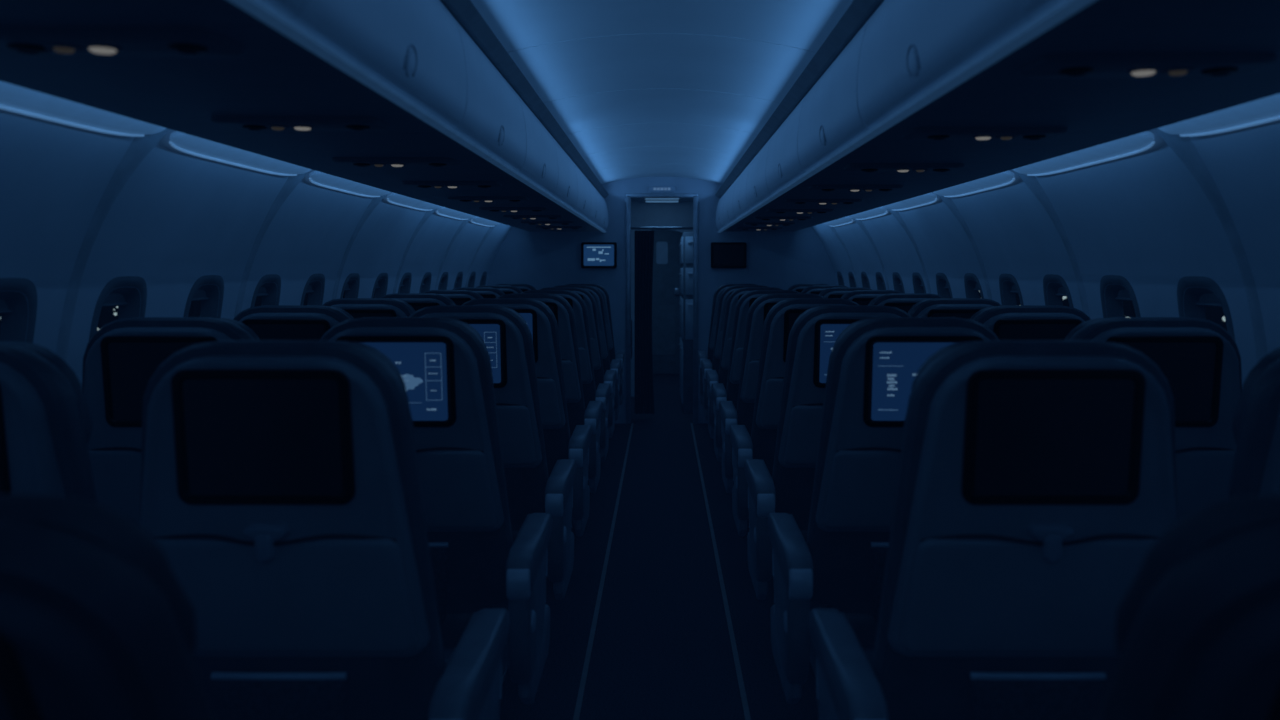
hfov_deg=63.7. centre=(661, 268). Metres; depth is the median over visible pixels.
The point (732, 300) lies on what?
cushion
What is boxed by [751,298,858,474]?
cushion
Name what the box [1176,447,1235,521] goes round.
tray
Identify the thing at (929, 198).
wall light
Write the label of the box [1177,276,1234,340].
window
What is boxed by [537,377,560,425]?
tray
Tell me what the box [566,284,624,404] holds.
seat
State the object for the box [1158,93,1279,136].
wall light
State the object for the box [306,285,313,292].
shade
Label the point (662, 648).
floor
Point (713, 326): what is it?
tray
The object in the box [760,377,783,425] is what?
tray
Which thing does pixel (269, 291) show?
window
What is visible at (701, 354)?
seat
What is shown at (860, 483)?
tray
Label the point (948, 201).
trim
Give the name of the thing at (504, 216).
light panel
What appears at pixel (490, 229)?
trim
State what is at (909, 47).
bin
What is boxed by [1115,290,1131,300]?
shade
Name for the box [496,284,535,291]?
seat
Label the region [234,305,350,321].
cushion
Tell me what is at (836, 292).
seat
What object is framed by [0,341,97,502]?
seat
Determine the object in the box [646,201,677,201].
diffuser
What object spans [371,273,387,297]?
window
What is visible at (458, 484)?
tray
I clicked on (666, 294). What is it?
door
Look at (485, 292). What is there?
seat
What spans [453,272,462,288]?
window
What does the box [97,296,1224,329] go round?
city lights
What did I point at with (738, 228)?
light panel
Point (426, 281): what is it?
window
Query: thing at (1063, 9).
trim
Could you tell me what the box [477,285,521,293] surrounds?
seat
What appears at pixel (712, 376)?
seat
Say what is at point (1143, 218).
wall
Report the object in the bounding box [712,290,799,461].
seat
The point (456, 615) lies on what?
armrest
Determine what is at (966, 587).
tray
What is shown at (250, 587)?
tray
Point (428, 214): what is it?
trim
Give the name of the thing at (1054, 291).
window
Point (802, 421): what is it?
tray
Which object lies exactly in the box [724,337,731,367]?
tray
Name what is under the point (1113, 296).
window
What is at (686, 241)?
tall cabinet
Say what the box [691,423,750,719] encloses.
trim
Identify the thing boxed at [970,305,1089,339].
seat
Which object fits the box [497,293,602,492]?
seat
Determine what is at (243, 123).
light panel
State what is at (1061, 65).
light panel
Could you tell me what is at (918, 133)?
light panel
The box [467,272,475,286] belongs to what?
window
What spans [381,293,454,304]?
cushion
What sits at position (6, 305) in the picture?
shade
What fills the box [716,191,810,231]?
bin
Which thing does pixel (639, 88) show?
ceiling
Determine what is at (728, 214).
bin
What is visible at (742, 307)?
cushion
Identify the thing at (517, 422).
tray
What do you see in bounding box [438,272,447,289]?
window
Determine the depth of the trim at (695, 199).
8.58 m
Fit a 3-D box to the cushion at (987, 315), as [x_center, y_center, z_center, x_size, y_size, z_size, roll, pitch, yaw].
[1.156,0.467,3.274,0.524,0.706,0.186,0,0,0]
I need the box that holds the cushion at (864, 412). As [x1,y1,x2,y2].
[806,317,998,604]
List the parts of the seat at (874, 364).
armrest panel, armrest, screen frame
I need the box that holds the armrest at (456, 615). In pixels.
[440,601,508,646]
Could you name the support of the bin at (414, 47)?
attached to the wall at (180, 218)
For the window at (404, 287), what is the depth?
5.92 m
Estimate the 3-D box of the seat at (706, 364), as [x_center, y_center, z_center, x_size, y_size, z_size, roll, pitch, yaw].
[0.578,0.702,7.378,0.581,1.176,0.585,0,0,0]
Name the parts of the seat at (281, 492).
screen frame, armrest, armrest panel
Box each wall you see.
[0,109,512,385]
[487,177,836,423]
[811,120,1279,385]
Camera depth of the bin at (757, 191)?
4.88 m
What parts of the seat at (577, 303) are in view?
screen frame, armrest, armrest panel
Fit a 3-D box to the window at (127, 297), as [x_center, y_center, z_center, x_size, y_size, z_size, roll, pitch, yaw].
[-1.484,0.212,2.780,0.094,0.386,0.274,0,0,0]
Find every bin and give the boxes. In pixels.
[0,0,304,25]
[0,0,466,132]
[186,17,525,173]
[330,89,557,195]
[407,135,577,209]
[456,162,590,219]
[491,179,600,225]
[513,191,607,231]
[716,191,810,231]
[723,179,832,225]
[733,162,867,219]
[746,135,916,209]
[766,89,993,195]
[798,17,1137,173]
[857,0,1279,132]
[1019,0,1279,25]
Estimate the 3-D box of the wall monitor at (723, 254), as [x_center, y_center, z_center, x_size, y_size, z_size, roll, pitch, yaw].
[0.555,-0.115,8.580,0.296,0.216,0.040,0,0,0]
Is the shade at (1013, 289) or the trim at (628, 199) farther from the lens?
the trim at (628, 199)
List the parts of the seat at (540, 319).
screen frame, armrest, armrest panel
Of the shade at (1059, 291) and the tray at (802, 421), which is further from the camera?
the shade at (1059, 291)
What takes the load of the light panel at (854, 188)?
attached to the bin at (783, 166)
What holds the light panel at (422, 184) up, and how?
attached to the bin at (540, 166)
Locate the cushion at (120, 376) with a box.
[82,317,253,394]
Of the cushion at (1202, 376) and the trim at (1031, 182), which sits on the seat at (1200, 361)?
the cushion at (1202, 376)
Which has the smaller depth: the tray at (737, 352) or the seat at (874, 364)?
the seat at (874, 364)
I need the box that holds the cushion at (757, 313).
[736,293,824,436]
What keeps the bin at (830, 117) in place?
attached to the wall at (1143, 218)
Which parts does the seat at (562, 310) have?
screen frame, armrest, armrest panel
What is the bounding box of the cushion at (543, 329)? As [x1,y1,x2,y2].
[462,298,570,474]
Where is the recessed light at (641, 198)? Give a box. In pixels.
[641,198,682,199]
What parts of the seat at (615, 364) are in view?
armrest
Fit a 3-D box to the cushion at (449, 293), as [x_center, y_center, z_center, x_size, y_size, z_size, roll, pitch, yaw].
[-1.156,0.467,5.644,0.524,0.706,0.186,0,0,0]
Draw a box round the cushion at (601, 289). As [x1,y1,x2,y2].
[566,284,614,363]
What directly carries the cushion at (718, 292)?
on the seat at (701, 354)
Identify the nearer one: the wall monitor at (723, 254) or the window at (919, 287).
the window at (919, 287)
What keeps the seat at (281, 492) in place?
on the floor
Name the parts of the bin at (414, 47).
door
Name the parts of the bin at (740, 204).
door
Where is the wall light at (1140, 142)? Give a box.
[1012,131,1154,175]
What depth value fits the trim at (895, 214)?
5.60 m
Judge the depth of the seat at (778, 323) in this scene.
3.99 m
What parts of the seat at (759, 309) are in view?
armrest panel, armrest, screen frame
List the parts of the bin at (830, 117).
door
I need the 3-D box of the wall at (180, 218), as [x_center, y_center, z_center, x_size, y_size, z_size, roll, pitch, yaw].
[-1.361,0.460,3.822,0.252,1.660,9.645,0,0,0]
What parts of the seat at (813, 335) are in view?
armrest panel, armrest, screen frame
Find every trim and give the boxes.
[56,128,168,362]
[228,0,605,232]
[234,172,307,316]
[332,195,385,299]
[393,209,435,293]
[435,218,470,289]
[440,0,608,197]
[465,225,495,286]
[573,423,632,719]
[626,193,697,197]
[626,196,630,423]
[631,202,692,396]
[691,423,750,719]
[693,196,697,423]
[715,0,883,197]
[718,0,1095,232]
[828,225,858,286]
[853,218,888,289]
[888,209,930,293]
[938,195,991,299]
[1016,172,1089,316]
[1155,128,1267,362]
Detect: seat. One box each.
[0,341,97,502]
[0,494,216,719]
[82,317,259,525]
[140,340,509,719]
[234,305,353,339]
[320,317,552,703]
[322,298,414,318]
[381,293,455,310]
[409,305,576,683]
[422,290,482,304]
[452,287,504,297]
[462,298,591,536]
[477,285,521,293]
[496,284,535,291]
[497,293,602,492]
[522,290,610,461]
[540,287,616,438]
[555,285,620,419]
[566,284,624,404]
[697,284,755,404]
[701,285,766,419]
[706,287,782,438]
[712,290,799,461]
[719,293,824,492]
[729,298,858,536]
[744,305,911,676]
[767,317,998,703]
[788,284,827,292]
[801,285,846,294]
[808,340,1176,719]
[819,287,871,297]
[841,290,901,304]
[868,293,942,312]
[908,298,1001,318]
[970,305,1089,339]
[1064,317,1241,521]
[1094,494,1279,719]
[1227,347,1279,498]
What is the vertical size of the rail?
0.024 m
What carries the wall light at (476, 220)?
attached to the wall at (180, 218)
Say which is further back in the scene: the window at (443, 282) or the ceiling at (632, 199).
the ceiling at (632, 199)
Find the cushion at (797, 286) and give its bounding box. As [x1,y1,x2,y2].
[788,284,827,289]
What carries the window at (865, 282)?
in the wall at (1143, 218)
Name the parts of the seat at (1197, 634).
screen frame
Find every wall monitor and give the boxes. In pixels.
[581,242,616,267]
[711,242,746,267]
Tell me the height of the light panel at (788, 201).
0.020 m
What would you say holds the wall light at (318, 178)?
attached to the wall at (180, 218)
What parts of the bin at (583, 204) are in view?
door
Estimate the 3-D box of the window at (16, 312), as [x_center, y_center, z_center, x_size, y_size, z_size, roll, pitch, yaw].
[-1.484,0.212,2.270,0.094,0.386,0.274,0,0,0]
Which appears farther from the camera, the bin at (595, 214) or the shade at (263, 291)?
the bin at (595, 214)
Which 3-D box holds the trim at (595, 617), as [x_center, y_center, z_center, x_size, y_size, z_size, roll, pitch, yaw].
[-0.246,1.288,3.800,0.016,0.004,9.600,0,0,0]
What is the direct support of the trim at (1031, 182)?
attached to the wall at (1143, 218)
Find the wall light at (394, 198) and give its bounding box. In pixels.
[387,192,440,210]
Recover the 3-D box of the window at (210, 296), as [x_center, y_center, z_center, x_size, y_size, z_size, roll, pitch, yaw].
[-1.484,0.212,3.290,0.094,0.386,0.274,0,0,0]
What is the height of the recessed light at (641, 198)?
0.017 m
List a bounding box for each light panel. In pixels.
[0,25,243,57]
[211,116,389,130]
[332,157,459,166]
[402,181,501,187]
[447,196,528,201]
[479,207,547,211]
[503,215,562,218]
[521,221,573,224]
[535,226,582,228]
[735,227,781,229]
[743,222,794,225]
[754,217,811,220]
[767,209,833,213]
[784,199,862,203]
[808,185,902,191]
[844,163,964,171]
[903,127,1067,139]
[1018,52,1277,78]
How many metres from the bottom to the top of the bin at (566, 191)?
0.285 m
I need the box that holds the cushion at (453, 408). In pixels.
[320,317,512,604]
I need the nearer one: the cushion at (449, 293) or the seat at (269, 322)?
the seat at (269, 322)
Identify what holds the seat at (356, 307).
on the floor
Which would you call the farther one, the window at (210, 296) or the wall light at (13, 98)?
the window at (210, 296)
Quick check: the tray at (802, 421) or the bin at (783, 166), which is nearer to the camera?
the tray at (802, 421)
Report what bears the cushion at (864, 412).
on the seat at (874, 364)
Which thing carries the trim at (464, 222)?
attached to the wall at (180, 218)
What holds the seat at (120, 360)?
on the floor
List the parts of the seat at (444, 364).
screen frame, screen list frame, armrest, armrest panel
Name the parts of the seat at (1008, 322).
screen frame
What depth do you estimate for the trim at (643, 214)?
10.40 m
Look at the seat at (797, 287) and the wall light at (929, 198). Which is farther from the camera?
the seat at (797, 287)
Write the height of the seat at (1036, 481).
1.176 m
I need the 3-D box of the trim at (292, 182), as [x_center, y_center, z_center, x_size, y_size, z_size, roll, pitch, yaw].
[-1.348,0.455,3.560,0.283,1.630,0.124,0,0,0]
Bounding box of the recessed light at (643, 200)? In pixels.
[641,199,682,201]
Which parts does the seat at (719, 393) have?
armrest panel, armrest, screen frame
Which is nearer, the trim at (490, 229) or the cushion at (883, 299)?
the cushion at (883, 299)
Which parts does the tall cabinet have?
door, door, door, door, door, door, panel, panel, panel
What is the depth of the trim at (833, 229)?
7.66 m
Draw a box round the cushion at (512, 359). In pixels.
[409,305,548,523]
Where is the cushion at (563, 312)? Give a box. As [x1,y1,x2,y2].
[497,293,584,436]
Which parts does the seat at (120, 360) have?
screen frame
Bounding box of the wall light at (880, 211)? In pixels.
[849,206,887,219]
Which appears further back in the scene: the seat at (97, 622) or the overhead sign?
the overhead sign
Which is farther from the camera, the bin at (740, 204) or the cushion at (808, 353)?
the bin at (740, 204)
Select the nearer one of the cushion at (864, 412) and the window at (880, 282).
the cushion at (864, 412)
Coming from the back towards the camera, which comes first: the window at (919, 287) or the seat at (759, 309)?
the window at (919, 287)
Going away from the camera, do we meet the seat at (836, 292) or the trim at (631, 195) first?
the seat at (836, 292)
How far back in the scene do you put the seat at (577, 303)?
5.57 m
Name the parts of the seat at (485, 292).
screen frame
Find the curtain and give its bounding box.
[635,230,653,413]
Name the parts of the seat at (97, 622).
screen frame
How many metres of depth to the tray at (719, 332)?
7.16 m
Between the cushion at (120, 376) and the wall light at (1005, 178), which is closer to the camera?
the cushion at (120, 376)
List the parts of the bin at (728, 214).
door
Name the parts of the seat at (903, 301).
screen frame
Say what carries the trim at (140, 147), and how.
attached to the wall at (180, 218)
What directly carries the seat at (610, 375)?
on the floor
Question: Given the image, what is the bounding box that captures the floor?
[500,375,818,719]
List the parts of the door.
panel, panel, handle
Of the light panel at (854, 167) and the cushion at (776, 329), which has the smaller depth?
the light panel at (854, 167)
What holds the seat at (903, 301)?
on the floor
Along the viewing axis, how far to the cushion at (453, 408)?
2.41 m
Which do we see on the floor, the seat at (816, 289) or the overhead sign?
the seat at (816, 289)
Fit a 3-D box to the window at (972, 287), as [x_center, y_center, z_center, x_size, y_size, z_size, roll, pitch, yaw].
[1.484,0.212,4.820,0.094,0.386,0.274,0,0,0]
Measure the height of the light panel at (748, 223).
0.020 m
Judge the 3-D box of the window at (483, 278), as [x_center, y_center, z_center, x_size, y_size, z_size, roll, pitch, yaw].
[-1.484,0.212,8.390,0.094,0.386,0.274,0,0,0]
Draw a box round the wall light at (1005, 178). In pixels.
[933,170,1014,196]
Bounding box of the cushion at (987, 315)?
[972,305,1089,323]
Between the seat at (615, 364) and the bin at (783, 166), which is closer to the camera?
the bin at (783, 166)
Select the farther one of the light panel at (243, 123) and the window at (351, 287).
the window at (351, 287)
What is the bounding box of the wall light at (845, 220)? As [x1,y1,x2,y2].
[823,216,852,226]
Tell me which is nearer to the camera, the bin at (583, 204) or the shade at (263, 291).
the shade at (263, 291)
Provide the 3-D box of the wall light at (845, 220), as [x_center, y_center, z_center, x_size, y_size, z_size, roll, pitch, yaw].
[1.206,-0.341,7.165,0.126,0.068,0.950,0,0,0]
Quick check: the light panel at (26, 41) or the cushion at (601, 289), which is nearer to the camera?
the light panel at (26, 41)
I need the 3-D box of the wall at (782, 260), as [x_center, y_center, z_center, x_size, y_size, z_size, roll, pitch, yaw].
[0.000,0.250,8.620,2.974,2.080,0.040,0,0,0]
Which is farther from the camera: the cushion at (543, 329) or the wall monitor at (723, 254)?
the wall monitor at (723, 254)
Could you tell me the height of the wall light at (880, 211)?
0.068 m
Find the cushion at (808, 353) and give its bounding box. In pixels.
[772,305,911,523]
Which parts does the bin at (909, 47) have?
door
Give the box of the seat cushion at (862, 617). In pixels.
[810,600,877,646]
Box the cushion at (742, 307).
[726,290,799,408]
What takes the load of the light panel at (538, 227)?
attached to the bin at (603, 223)
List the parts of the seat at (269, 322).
screen frame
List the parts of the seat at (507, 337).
screen frame, screen list frame, leg, armrest, armrest panel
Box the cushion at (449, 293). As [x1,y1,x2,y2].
[422,290,481,298]
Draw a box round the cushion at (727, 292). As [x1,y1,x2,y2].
[712,285,766,373]
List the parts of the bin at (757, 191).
door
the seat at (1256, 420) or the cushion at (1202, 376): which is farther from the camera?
the cushion at (1202, 376)
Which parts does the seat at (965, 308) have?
screen frame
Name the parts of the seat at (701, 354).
armrest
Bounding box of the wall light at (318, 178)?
[309,170,390,196]
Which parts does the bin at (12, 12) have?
door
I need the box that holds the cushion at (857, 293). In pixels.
[841,290,901,298]
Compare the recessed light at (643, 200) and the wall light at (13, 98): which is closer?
the wall light at (13, 98)
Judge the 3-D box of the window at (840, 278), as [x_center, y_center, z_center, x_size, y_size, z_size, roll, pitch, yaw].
[1.484,0.212,8.390,0.094,0.386,0.274,0,0,0]
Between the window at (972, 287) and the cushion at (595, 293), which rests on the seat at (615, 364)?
the cushion at (595, 293)
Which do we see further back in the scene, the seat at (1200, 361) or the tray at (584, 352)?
the tray at (584, 352)
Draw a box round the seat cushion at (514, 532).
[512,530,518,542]
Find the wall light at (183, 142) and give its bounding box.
[169,131,311,175]
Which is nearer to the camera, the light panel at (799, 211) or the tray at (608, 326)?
the light panel at (799, 211)
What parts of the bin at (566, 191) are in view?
door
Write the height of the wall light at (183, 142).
0.068 m
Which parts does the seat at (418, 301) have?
screen frame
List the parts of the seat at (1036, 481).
armrest panel, armrest, screen frame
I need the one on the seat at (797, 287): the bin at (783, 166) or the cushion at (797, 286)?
the cushion at (797, 286)
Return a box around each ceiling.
[470,0,853,183]
[631,198,692,201]
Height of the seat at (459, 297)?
1.176 m
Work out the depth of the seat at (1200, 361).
2.39 m
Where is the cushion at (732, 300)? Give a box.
[718,287,782,389]
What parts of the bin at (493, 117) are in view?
door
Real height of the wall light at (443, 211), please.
0.068 m
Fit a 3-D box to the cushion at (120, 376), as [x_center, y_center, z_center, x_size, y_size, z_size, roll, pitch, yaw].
[-1.156,0.467,2.484,0.524,0.706,0.186,0,0,0]
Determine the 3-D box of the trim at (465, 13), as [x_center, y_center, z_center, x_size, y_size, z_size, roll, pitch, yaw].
[-0.481,-0.610,3.795,0.078,0.031,9.590,0,0,0]
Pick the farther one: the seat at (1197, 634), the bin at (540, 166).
the bin at (540, 166)
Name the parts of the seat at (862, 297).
screen frame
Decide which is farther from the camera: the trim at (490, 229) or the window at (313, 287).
the trim at (490, 229)
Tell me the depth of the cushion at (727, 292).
7.15 m
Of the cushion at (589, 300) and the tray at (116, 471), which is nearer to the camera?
the tray at (116, 471)
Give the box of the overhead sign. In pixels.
[649,186,674,191]
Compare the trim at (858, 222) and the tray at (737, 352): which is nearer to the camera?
the tray at (737, 352)
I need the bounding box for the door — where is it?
[651,230,681,373]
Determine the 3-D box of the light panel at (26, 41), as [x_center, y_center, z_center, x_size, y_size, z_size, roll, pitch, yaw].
[-0.752,-0.300,1.385,0.340,0.020,0.150,0,0,0]
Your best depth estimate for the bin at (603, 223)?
8.08 m
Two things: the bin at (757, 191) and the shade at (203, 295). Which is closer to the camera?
the shade at (203, 295)
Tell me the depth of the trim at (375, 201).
4.57 m
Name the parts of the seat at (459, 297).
screen frame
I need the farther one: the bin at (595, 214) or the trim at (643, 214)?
the trim at (643, 214)
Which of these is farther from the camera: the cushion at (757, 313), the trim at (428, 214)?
the trim at (428, 214)
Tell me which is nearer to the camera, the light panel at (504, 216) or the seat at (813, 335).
the seat at (813, 335)
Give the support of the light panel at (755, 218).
attached to the bin at (740, 204)
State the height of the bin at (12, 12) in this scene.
0.285 m
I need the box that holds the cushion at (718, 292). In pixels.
[707,284,755,362]
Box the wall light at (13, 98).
[0,81,165,136]
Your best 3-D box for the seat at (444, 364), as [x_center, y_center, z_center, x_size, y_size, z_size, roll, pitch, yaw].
[-0.589,0.702,2.638,0.581,1.176,0.585,0,0,0]
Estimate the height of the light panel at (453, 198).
0.020 m
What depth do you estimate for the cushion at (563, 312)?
4.78 m
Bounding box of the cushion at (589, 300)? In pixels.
[540,287,603,389]
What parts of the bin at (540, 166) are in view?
door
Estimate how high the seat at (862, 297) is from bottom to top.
1.176 m
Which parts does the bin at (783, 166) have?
door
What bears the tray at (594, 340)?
on the seat at (610, 375)
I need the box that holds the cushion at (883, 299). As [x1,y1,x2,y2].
[869,293,942,304]
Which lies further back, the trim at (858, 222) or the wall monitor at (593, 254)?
the wall monitor at (593, 254)
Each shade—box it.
[0,299,12,313]
[102,294,127,306]
[192,290,208,300]
[257,287,268,295]
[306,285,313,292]
[1010,285,1017,292]
[1055,287,1066,295]
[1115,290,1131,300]
[1196,294,1221,306]
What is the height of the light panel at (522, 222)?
0.020 m
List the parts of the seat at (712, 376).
armrest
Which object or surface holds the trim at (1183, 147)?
attached to the wall at (1143, 218)
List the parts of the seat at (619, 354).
armrest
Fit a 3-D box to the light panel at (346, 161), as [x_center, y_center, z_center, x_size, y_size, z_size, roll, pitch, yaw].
[-0.752,-0.300,2.925,0.340,0.020,0.150,0,0,0]
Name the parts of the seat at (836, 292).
screen frame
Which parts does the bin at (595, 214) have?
door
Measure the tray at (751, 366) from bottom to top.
0.216 m
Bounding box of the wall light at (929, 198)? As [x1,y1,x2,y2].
[883,192,936,210]
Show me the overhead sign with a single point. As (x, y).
(651, 188)
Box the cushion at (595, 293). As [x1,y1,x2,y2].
[555,285,609,374]
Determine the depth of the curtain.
8.82 m
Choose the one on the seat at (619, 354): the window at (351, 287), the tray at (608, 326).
the tray at (608, 326)
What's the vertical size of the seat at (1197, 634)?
1.102 m
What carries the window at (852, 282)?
in the wall at (1143, 218)
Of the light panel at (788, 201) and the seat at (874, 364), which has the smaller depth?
the seat at (874, 364)
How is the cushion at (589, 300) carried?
on the seat at (610, 375)
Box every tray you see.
[88,447,141,525]
[153,523,415,652]
[416,447,495,528]
[496,403,536,464]
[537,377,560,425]
[562,359,577,400]
[578,347,589,381]
[590,337,598,367]
[599,330,605,356]
[606,324,610,347]
[711,324,715,347]
[717,330,722,356]
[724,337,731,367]
[732,347,742,381]
[744,359,759,400]
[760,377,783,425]
[784,403,822,464]
[823,447,900,528]
[901,523,1158,652]
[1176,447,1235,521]
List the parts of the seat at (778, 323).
armrest panel, armrest, screen frame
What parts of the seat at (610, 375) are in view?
armrest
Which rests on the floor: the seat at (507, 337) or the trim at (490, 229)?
the seat at (507, 337)
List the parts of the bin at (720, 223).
door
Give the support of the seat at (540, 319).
on the floor
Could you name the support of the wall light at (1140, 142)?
attached to the wall at (1143, 218)
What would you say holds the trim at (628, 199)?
attached to the wall at (782, 260)
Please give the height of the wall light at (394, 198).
0.068 m
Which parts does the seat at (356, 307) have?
screen frame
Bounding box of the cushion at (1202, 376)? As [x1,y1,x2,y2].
[1070,317,1241,394]
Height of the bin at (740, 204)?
0.285 m
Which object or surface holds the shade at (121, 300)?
attached to the window at (127, 297)
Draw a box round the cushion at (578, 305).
[522,290,595,409]
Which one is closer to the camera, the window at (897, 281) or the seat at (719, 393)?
the seat at (719, 393)
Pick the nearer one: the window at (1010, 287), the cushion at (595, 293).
the window at (1010, 287)
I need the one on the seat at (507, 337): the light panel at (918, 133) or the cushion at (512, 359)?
the cushion at (512, 359)
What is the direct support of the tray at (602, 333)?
on the seat at (615, 364)
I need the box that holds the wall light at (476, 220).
[471,216,500,226]
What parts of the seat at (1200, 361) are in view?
screen frame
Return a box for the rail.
[631,227,692,229]
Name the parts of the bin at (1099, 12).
door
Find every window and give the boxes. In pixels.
[0,278,36,342]
[89,276,146,340]
[183,275,223,317]
[251,274,280,306]
[300,274,324,305]
[340,273,359,298]
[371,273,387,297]
[398,272,411,292]
[419,272,431,292]
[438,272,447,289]
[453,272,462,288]
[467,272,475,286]
[479,271,486,285]
[837,271,844,285]
[848,272,856,286]
[861,272,870,288]
[876,272,885,289]
[892,272,904,292]
[912,272,925,292]
[936,273,952,297]
[964,273,983,298]
[999,274,1023,305]
[1043,274,1072,306]
[1100,275,1140,317]
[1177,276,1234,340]
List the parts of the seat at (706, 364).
armrest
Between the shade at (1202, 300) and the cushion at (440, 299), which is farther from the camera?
the cushion at (440, 299)
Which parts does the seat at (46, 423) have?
screen frame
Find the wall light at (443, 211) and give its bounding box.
[436,206,474,219]
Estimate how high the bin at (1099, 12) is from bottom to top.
0.285 m
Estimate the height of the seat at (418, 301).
1.176 m
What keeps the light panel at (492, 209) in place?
attached to the bin at (566, 191)
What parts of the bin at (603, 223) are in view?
door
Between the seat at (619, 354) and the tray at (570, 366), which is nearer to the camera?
the tray at (570, 366)
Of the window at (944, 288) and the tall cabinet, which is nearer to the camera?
the window at (944, 288)
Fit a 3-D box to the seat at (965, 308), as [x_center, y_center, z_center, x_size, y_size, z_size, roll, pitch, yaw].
[1.156,0.702,4.227,0.524,1.176,0.566,0,0,0]
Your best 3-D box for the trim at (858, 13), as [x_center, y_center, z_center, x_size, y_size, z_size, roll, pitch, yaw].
[0.481,-0.610,3.795,0.078,0.031,9.590,0,0,0]
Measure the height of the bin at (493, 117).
0.285 m
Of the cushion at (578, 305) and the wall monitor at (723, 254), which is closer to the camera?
the cushion at (578, 305)
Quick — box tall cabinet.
[679,232,692,412]
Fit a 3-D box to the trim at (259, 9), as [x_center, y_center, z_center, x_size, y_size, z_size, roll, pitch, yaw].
[-0.477,-0.306,4.438,0.030,0.010,8.305,0,0,0]

